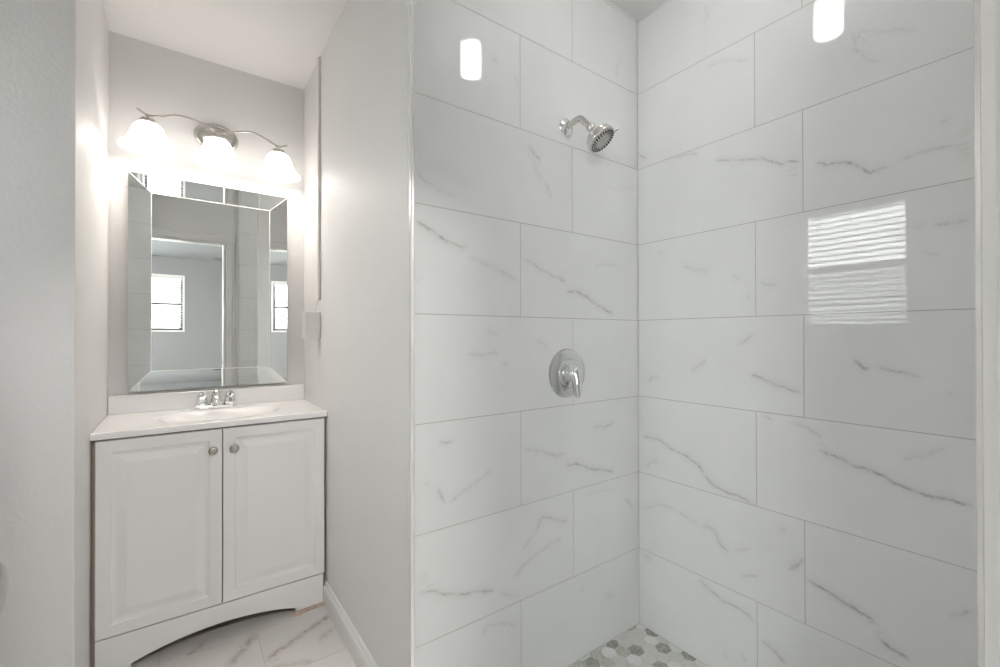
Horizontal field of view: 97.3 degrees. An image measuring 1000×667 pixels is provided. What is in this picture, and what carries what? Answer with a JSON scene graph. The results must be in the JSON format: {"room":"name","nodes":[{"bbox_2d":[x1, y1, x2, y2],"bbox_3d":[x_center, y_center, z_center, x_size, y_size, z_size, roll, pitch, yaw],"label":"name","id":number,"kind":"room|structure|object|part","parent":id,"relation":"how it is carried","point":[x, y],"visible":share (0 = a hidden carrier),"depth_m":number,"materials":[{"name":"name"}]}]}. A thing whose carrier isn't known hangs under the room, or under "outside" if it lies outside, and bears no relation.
{"room":"bathroom","nodes":[
{"label":"bathroom","id":0,"kind":"room"},
{"bbox_2d":[0,561,7,612],"bbox_3d":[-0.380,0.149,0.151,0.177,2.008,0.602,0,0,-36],"label":"toilet paper roll","id":1,"kind":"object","parent":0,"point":[3,570],"depth_m":0.40,"materials":[{"name":"white paper"}]},
{"bbox_2d":[0,0,108,666],"bbox_3d":[-1.871,0.003,1.224,1.103,2.540,0.707,0,0,-36],"label":"wall","id":2,"kind":"structure","parent":0,"point":[54,54],"depth_m":1.23,"materials":[{"name":"white paint"}]},
{"bbox_2d":[108,31,303,395],"bbox_3d":[-1.342,0.006,2.105,0.987,2.540,0.100,0,0,-36],"label":"wall","id":3,"kind":"structure","parent":0,"point":[151,78],"depth_m":2.01,"materials":[{"name":"white paint"}]},
{"bbox_2d":[108,384,304,414],"bbox_3d":[-1.316,0.299,2.046,0.759,0.077,0.020,0,0,-36],"label":"backsplash","id":4,"kind":"structure","parent":3,"relation":"attached to","point":[136,403],"depth_m":1.97,"materials":[{"name":"white stone"}]},
{"bbox_2d":[128,171,286,391],"bbox_3d":[-1.322,-0.218,2.039,0.614,0.929,0.020,0,0,-37],"label":"wall mirror","id":5,"kind":"object","parent":3,"relation":"attached to","point":[207,264],"visible":1,"depth_m":2.02,"materials":[{"name":"grey mirror"}]},
{"bbox_3d":[-1.325,-0.223,2.044,0.462,0.773,0.002,0,0,-37],"label":"pane","id":6,"kind":"part","parent":5,"relation":"part of","materials":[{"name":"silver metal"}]},
{"bbox_2d":[117,107,300,182],"bbox_3d":[-1.254,-0.859,1.956,0.670,0.236,0.251,0,0,-36],"label":"vanity light","id":7,"kind":"object","parent":3,"relation":"attached to","point":[145,137],"visible":1,"depth_m":1.91,"materials":[{"name":"white glass"}]},
{"bbox_3d":[-1.430,-0.802,1.790,0.190,0.106,0.190,0,0,-36],"label":"lamp shade","id":8,"kind":"part","parent":7,"relation":"part of","materials":[{"name":"white glass"}]},
{"bbox_3d":[-1.314,-0.912,2.043,0.176,0.127,0.041,0,0,-36],"label":"wall plate","id":9,"kind":"part","parent":7,"relation":"part of","materials":[{"name":"silver metal"}]},
{"bbox_3d":[-1.237,-0.798,1.931,0.190,0.106,0.190,0,0,-36],"label":"lamp shade","id":10,"kind":"part","parent":7,"relation":"part of","materials":[{"name":"white glass"}]},
{"bbox_3d":[-1.042,-0.794,2.071,0.190,0.106,0.190,0,0,-36],"label":"lamp shade","id":11,"kind":"part","parent":7,"relation":"part of","materials":[{"name":"white glass"}]},
{"bbox_2d":[132,605,355,666],"bbox_3d":[-1.006,1.219,0.760,1.765,0.101,2.462,0,0,-36],"label":"floor","id":12,"kind":"structure","parent":0,"point":[273,638],"depth_m":1.66,"materials":[{"name":"tile"}]},
{"bbox_2d":[91,416,324,666],"bbox_3d":[-1.183,0.768,1.862,0.760,0.812,0.464,0,0,-36],"label":"vanity cabinet","id":13,"kind":"object","parent":12,"relation":"on","point":[193,531],"visible":0.98,"depth_m":1.65,"materials":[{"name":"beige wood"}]},
{"bbox_3d":[-1.220,0.701,1.593,0.362,0.670,0.018,0,0,-36],"label":"door","id":14,"kind":"part","parent":13,"relation":"part of","materials":[{"name":"white wood"}]},
{"bbox_2d":[90,384,326,440],"bbox_3d":[-1.188,0.345,1.870,0.759,0.172,0.454,0,0,-36],"label":"countertop","id":15,"kind":"structure","parent":13,"relation":"on","point":[168,412],"depth_m":1.88,"materials":[{"name":"white stone"}]},
{"bbox_2d":[194,388,236,409],"bbox_3d":[-1.267,0.293,1.970,0.164,0.087,0.132,0,0,-36],"label":"faucet","id":16,"kind":"object","parent":15,"relation":"on","point":[202,403],"visible":1,"depth_m":1.98,"materials":[{"name":"silver metal"}]},
{"bbox_3d":[-1.333,0.294,1.969,0.053,0.062,0.050,0,0,-36],"label":"handle","id":17,"kind":"part","parent":16,"relation":"part of","materials":[{"name":"silver metal"}]},
{"bbox_3d":[-1.289,0.330,2.001,0.164,0.014,0.056,0,0,-36],"label":"plate","id":18,"kind":"part","parent":16,"relation":"part of","materials":[{"name":"silver metal"}]},
{"bbox_3d":[-1.266,0.290,1.970,0.054,0.070,0.131,0,0,-36],"label":"spout","id":19,"kind":"part","parent":16,"relation":"part of","materials":[{"name":"silver metal"}]},
{"bbox_3d":[-1.245,0.294,2.032,0.053,0.062,0.050,0,0,-36],"label":"handle","id":20,"kind":"part","parent":16,"relation":"part of","materials":[{"name":"silver metal"}]},
{"bbox_3d":[-1.085,0.442,1.665,0.032,0.032,0.026,0,0,-36],"label":"knob","id":21,"kind":"part","parent":13,"relation":"part of","materials":[{"name":"silver metal"}]},
{"bbox_3d":[-1.029,0.442,1.705,0.032,0.032,0.026,0,0,-36],"label":"knob","id":22,"kind":"part","parent":13,"relation":"part of","materials":[{"name":"silver metal"}]},
{"bbox_3d":[-0.919,0.702,1.810,0.374,0.670,0.018,0,0,-36],"label":"door","id":23,"kind":"part","parent":13,"relation":"part of","materials":[{"name":"white wood"}]},
{"bbox_2d":[293,602,323,616],"bbox_3d":[-0.808,1.168,1.863,0.128,0.012,0.022,0,0,-36],"label":"wood shim","id":24,"kind":"object","parent":12,"relation":"on","point":[302,611],"visible":1,"depth_m":1.86,"materials":[{"name":"brown wood"}]},
{"bbox_2d":[102,0,665,89],"bbox_3d":[-0.594,-1.320,1.165,4.200,0.100,2.630,0,0,-36],"label":"ceiling","id":25,"kind":"structure","parent":0,"point":[281,41],"depth_m":1.83,"materials":[{"name":"white paint"}]},
{"bbox_2d":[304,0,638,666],"bbox_3d":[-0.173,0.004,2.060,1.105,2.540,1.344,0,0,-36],"label":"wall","id":26,"kind":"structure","parent":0,"point":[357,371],"depth_m":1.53,"materials":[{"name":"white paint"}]},
{"bbox_2d":[302,300,319,338],"bbox_3d":[-0.864,-0.065,2.015,0.066,0.181,0.066,0,0,-36],"label":"junction box","id":27,"kind":"object","parent":26,"relation":"attached to","point":[310,320],"visible":1,"depth_m":1.99,"materials":[{"name":"white plastic"}]},
{"bbox_2d":[317,57,320,300],"bbox_3d":[-0.828,-0.706,2.013,0.012,1.111,0.020,0,0,-36],"label":"cable raceway","id":28,"kind":"object","parent":26,"relation":"attached to","point":[318,58],"visible":1,"depth_m":2.01,"materials":[{"name":"white plastic"}]},
{"bbox_2d":[323,581,377,666],"bbox_3d":[-0.505,1.122,1.560,0.014,0.100,0.868,0,0,-36],"label":"baseboard","id":29,"kind":"structure","parent":26,"relation":"attached to","point":[358,651],"depth_m":1.65,"materials":[{"name":"white paint"}]},
{"bbox_2d":[409,0,414,666],"bbox_3d":[-0.242,-0.050,1.212,0.010,2.438,0.014,0,0,-36],"label":"trim","id":30,"kind":"structure","parent":26,"relation":"attached to","point":[411,2],"depth_m":1.21,"materials":[{"name":"silver metal"}]},
{"bbox_2d":[414,0,638,666],"bbox_3d":[0.160,-0.050,1.503,0.982,2.440,0.010,0,0,-36],"label":"wall","id":31,"kind":"structure","parent":0,"point":[527,494],"depth_m":1.44,"materials":[{"name":"tile"}]},
{"bbox_2d":[548,349,584,397],"bbox_3d":[0.254,0.139,1.521,0.172,0.172,0.068,0,0,-36],"label":"shower valve","id":32,"kind":"object","parent":31,"relation":"attached to","point":[566,372],"visible":1,"depth_m":1.51,"materials":[{"name":"silver metal"}]},
{"bbox_3d":[0.262,0.167,1.511,0.048,0.104,0.043,0,0,-36],"label":"lever","id":33,"kind":"part","parent":32,"relation":"part of","materials":[{"name":"silver metal"}]},
{"bbox_2d":[559,115,618,152],"bbox_3d":[0.302,-0.682,1.490,0.103,0.152,0.185,0,0,-36],"label":"showerhead","id":34,"kind":"object","parent":31,"relation":"attached to","point":[600,136],"visible":1,"depth_m":1.46,"materials":[{"name":"silver metal"}]},
{"bbox_3d":[0.268,-0.711,1.503,0.021,0.065,0.117,0,0,-36],"label":"arm","id":35,"kind":"part","parent":34,"relation":"part of","materials":[{"name":"silver metal"}]},
{"bbox_3d":[0.337,-0.634,1.449,0.089,0.056,0.077,0,0,-36],"label":"spray plate","id":36,"kind":"part","parent":34,"relation":"part of","materials":[{"name":"grey"}]},
{"bbox_2d":[603,0,669,22],"bbox_3d":[0.472,-1.269,1.076,0.977,0.007,1.058,0,0,-36],"label":"trim","id":37,"kind":"structure","parent":31,"relation":"attached to","point":[606,1],"depth_m":1.73,"materials":[{"name":"white paint"}]},
{"bbox_2d":[568,623,708,666],"bbox_3d":[0.560,1.218,1.125,0.970,0.100,1.077,0,0,-36],"label":"floor","id":38,"kind":"structure","parent":0,"point":[638,646],"depth_m":1.61,"materials":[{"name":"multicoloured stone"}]},
{"bbox_2d":[637,0,977,666],"bbox_3d":[0.912,-0.052,1.387,0.101,2.440,1.060,0,0,-36],"label":"wall","id":39,"kind":"structure","parent":0,"point":[807,342],"depth_m":1.29,"materials":[{"name":"tile"}]},
{"bbox_3d":[0.162,-0.007,0.117,4.200,2.540,0.160,0,0,-36],"label":"wall","id":40,"kind":"structure","parent":0,"visible":0},
{"bbox_2d":[973,0,984,666],"bbox_3d":[0.384,-0.055,0.347,0.010,2.438,0.014,0,0,-36],"label":"trim","id":41,"kind":"structure","parent":40,"relation":"attached to","point":[976,3],"depth_m":0.35,"materials":[{"name":"white"}]},
{"bbox_2d":[980,0,999,666],"bbox_3d":[0.092,0.115,0.045,0.767,2.097,0.131,0,0,-36],"label":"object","id":42,"kind":"structure","parent":40,"relation":"attached to","point":[989,9],"depth_m":0.29,"materials":[{"name":"white paint"}]}
]}

